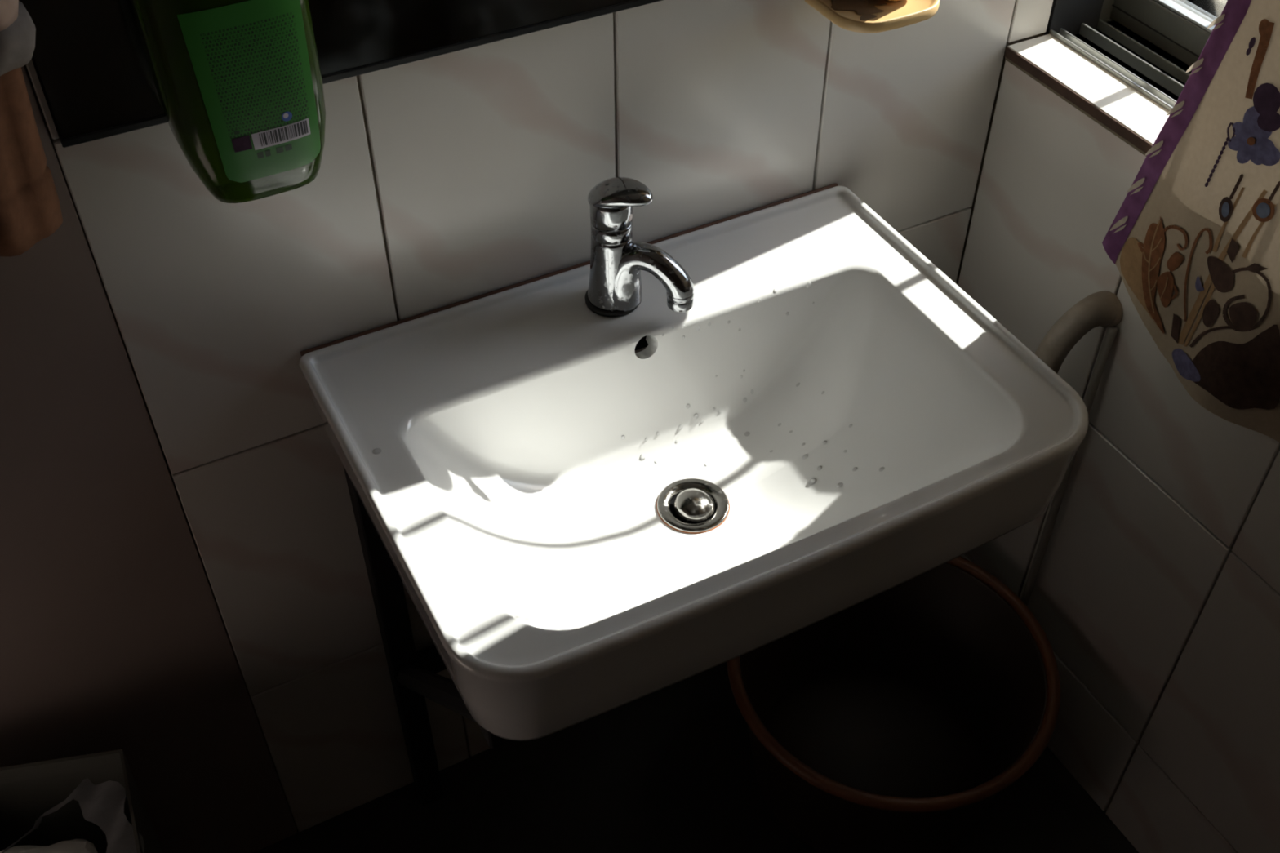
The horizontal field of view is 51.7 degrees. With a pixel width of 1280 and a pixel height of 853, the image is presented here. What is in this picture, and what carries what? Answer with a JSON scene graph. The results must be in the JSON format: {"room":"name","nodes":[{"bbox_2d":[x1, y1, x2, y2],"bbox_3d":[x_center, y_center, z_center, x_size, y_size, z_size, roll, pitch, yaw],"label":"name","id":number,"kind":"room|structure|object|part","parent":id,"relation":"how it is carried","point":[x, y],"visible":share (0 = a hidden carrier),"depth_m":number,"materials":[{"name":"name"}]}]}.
{"room":"bathroom","nodes":[
{"label":"bathroom","id":0,"kind":"room"},
{"bbox_2d":[0,0,1053,852],"bbox_3d":[-0.243,-0.476,1.099,1.680,2.500,0.151,-20,48,-20],"label":"wall","id":1,"kind":"structure","parent":0,"point":[442,180],"depth_m":1.35,"materials":[{"name":"tile"}]},
{"bbox_2d":[0,0,62,256],"bbox_3d":[-0.459,-0.327,0.836,0.109,0.472,0.140,6,45,6],"label":"towel","id":2,"kind":"object","parent":1,"relation":"hanging from","point":[30,211],"visible":1,"depth_m":0.92,"materials":[{"name":"brown fabric"}]},
{"bbox_2d":[18,0,662,147],"bbox_3d":[-0.150,-0.559,0.957,0.701,0.614,0.014,-20,48,-20],"label":"wall mirror","id":3,"kind":"object","parent":1,"relation":"attached to","point":[90,60],"visible":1,"depth_m":1.08,"materials":[{"name":"black mirror"}]},
{"bbox_3d":[-0.319,-0.393,0.926,0.041,0.040,0.076,-20,48,-20],"label":"bracket","id":4,"kind":"object","parent":3,"relation":"attached to","visible":0},
{"bbox_2d":[130,0,325,203],"bbox_3d":[-0.311,-0.322,0.973,0.122,0.322,0.090,-20,48,-20],"label":"soap bottle","id":5,"kind":"object","parent":4,"relation":"hanging from","point":[238,83],"visible":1,"depth_m":0.99,"materials":[{"name":"green plastic"}]},
{"bbox_2d":[298,182,1088,741],"bbox_3d":[0.054,0.041,1.337,0.648,0.215,0.463,-20,48,-20],"label":"washbasin","id":6,"kind":"object","parent":1,"relation":"attached to","point":[562,575],"visible":0.98,"depth_m":1.32,"materials":[{"name":"white ceramic"}]},
{"bbox_2d":[584,177,694,316],"bbox_3d":[0.001,-0.179,1.317,0.117,0.148,0.058,9,45,9],"label":"faucet","id":7,"kind":"object","parent":6,"relation":"on","point":[617,262],"visible":1,"depth_m":1.31,"materials":[{"name":"silver metal"}]},
{"bbox_3d":[-0.018,-0.226,1.277,0.066,0.025,0.044,13,46,13],"label":"lever","id":8,"kind":"part","parent":7,"relation":"part of","materials":[{"name":"silver metal"}]},
{"bbox_3d":[0.005,-0.149,1.330,0.102,0.075,0.045,23,49,21],"label":"spout","id":9,"kind":"part","parent":7,"relation":"part of","materials":[{"name":"silver metal"}]},
{"bbox_2d":[804,0,939,33],"bbox_3d":[0.312,-0.536,1.226,0.288,0.298,0.130,-20,48,-20],"label":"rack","id":10,"kind":"object","parent":1,"relation":"attached to","point":[868,16],"visible":1,"depth_m":1.29,"materials":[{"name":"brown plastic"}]},
{"bbox_2d":[253,662,1138,852],"bbox_3d":[0.308,1.047,1.371,1.850,0.060,2.200,-20,48,-20],"label":"floor","id":11,"kind":"structure","parent":0,"point":[670,769],"depth_m":1.86,"materials":[{"name":"tile"}]},
{"bbox_2d":[0,749,163,852],"bbox_3d":[-0.589,0.589,1.464,0.188,0.463,0.261,-15,46,-15],"label":"waste bin","id":12,"kind":"object","parent":11,"relation":"on","point":[28,791],"visible":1,"depth_m":1.41,"materials":[{"name":"grey plastic"}]},
{"bbox_2d":[0,839,97,852],"bbox_3d":[-0.592,0.477,1.313,0.118,0.070,0.116,-8,45,-8],"label":"plastic bag","id":13,"kind":"object","parent":12,"relation":"in","point":[75,846],"visible":1,"depth_m":1.33,"materials":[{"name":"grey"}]},
{"bbox_2d":[2,778,144,852],"bbox_3d":[-0.563,0.406,1.330,0.155,0.052,0.097,10,45,10],"label":"plastic bag","id":14,"kind":"object","parent":12,"relation":"in","point":[102,805],"visible":1,"depth_m":1.33,"materials":[{"name":"grey plastic"}]},
{"bbox_2d":[343,466,511,805],"bbox_3d":[0.028,0.295,1.597,0.569,0.701,0.404,-20,48,-20],"label":"bracket","id":15,"kind":"object","parent":11,"relation":"on","point":[414,677],"visible":0.27,"depth_m":1.58,"materials":[{"name":"black metal"}]},
{"bbox_3d":[-0.297,0.267,1.625,0.032,0.701,0.032,-20,48,-20],"label":"leg","id":16,"kind":"part","parent":15,"relation":"part of","materials":[{"name":"black paint"}]},
{"bbox_3d":[-0.058,0.221,1.751,0.505,0.030,0.024,-20,48,-20],"label":"cross rail","id":17,"kind":"part","parent":15,"relation":"part of","materials":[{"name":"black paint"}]},
{"bbox_3d":[-0.202,0.152,1.263,0.032,0.030,0.372,-20,48,-20],"label":"rail","id":18,"kind":"part","parent":15,"relation":"part of","materials":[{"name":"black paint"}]},
{"bbox_2d":[726,555,1060,852],"bbox_3d":[0.326,0.397,1.800,0.427,0.271,0.427,-20,48,-20],"label":"bucket","id":19,"kind":"object","parent":11,"relation":"on","point":[891,722],"visible":0.76,"depth_m":1.87,"materials":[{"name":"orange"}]},
{"bbox_2d":[956,20,1279,852],"bbox_3d":[0.989,-0.063,0.676,0.211,2.500,2.056,-20,48,-20],"label":"wall","id":20,"kind":"structure","parent":0,"point":[1155,597],"depth_m":1.57,"materials":[{"name":"tile"}]},
{"bbox_2d":[1021,290,1123,606],"bbox_3d":[0.497,0.130,1.730,0.094,0.745,0.055,-13,46,-13],"label":"drain pipe","id":21,"kind":"object","parent":20,"relation":"attached to","point":[1104,308],"visible":0.68,"depth_m":1.50,"materials":[{"name":"grey plastic"}]},
{"bbox_2d":[1004,0,1226,155],"bbox_3d":[0.775,-0.519,0.801,0.219,1.173,1.184,-20,48,-20],"label":"window","id":22,"kind":"structure","parent":20,"relation":"in","point":[1130,107],"depth_m":1.48,"materials":[{"name":"metal"}]},
{"bbox_3d":[0.715,-0.086,1.157,0.066,0.011,1.149,-20,48,-20],"label":"sill","id":23,"kind":"part","parent":22,"relation":"part of","materials":[{"name":"stone"}]},
{"bbox_3d":[0.742,-0.095,1.169,0.004,0.025,1.150,-20,48,-20],"label":"track rail","id":24,"kind":"part","parent":22,"relation":"part of","materials":[{"name":"silver metal"}]},
{"bbox_3d":[0.756,-0.099,1.175,0.002,0.022,1.150,-20,48,-20],"label":"track rail","id":25,"kind":"part","parent":22,"relation":"part of","materials":[{"name":"silver metal"}]},
{"bbox_3d":[0.784,-0.112,1.184,0.004,0.014,1.150,-20,48,-20],"label":"track rail","id":26,"kind":"part","parent":22,"relation":"part of","materials":[{"name":"metal"}]},
{"bbox_3d":[0.808,-0.120,1.194,0.004,0.012,1.150,-20,48,-20],"label":"track rail","id":27,"kind":"part","parent":22,"relation":"part of","materials":[{"name":"metal"}]},
{"bbox_3d":[0.845,-0.150,1.200,0.030,0.045,1.162,-20,48,-20],"label":"sash rail","id":28,"kind":"part","parent":22,"relation":"part of","materials":[{"name":"metal"}]},
{"bbox_3d":[0.845,-0.556,0.806,0.004,1.082,1.162,-20,48,-20],"label":"pane","id":29,"kind":"part","parent":22,"relation":"part of","materials":[{"name":"clear glass"}]},
{"bbox_2d":[1102,0,1279,443],"bbox_3d":[0.708,-0.380,0.716,0.027,1.429,0.980,-20,48,-20],"label":"curtain","id":30,"kind":"object","parent":20,"relation":"hanging from","point":[1193,242],"visible":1,"depth_m":1.29,"materials":[{"name":"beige fabric"}]},
{"bbox_3d":[0.531,-0.464,1.131,0.004,0.845,0.106,-20,48,-20],"label":"purple trim","id":31,"kind":"part","parent":30,"relation":"part of","materials":[{"name":"fabric"}]},
{"bbox_2d":[1218,196,1232,222],"bbox_3d":[0.563,-0.209,1.271,0.001,0.026,0.016,-20,48,-20],"label":"pendant","id":32,"kind":"object","parent":30,"relation":"on","point":[1225,203],"depth_m":1.27,"materials":[{"name":"blue fabric"}]},
{"bbox_3d":[0.549,-0.288,1.228,0.003,0.153,0.022,-11,45,-11],"label":"bead chain","id":33,"kind":"part","parent":30,"relation":"part of","materials":[{"name":"beige fabric"}]},
{"bbox_2d":[1227,106,1279,165],"bbox_3d":[0.565,-0.263,1.210,0.003,0.062,0.057,-20,48,-20],"label":"flower","id":34,"kind":"object","parent":30,"relation":"on","point":[1253,131],"depth_m":1.21,"materials":[{"name":"purple fabric"}]},
{"bbox_3d":[0.573,-0.220,1.231,0.001,0.047,0.048,-17,47,-17],"label":"pendant chain","id":35,"kind":"part","parent":30,"relation":"part of","materials":[{"name":"beige fabric"}]},
{"bbox_2d":[1252,198,1275,222],"bbox_3d":[0.579,-0.200,1.227,0.007,0.026,0.028,-20,48,-20],"label":"pendant","id":36,"kind":"object","parent":30,"relation":"on","point":[1263,209],"depth_m":1.23,"materials":[{"name":"fabric"}]}
]}

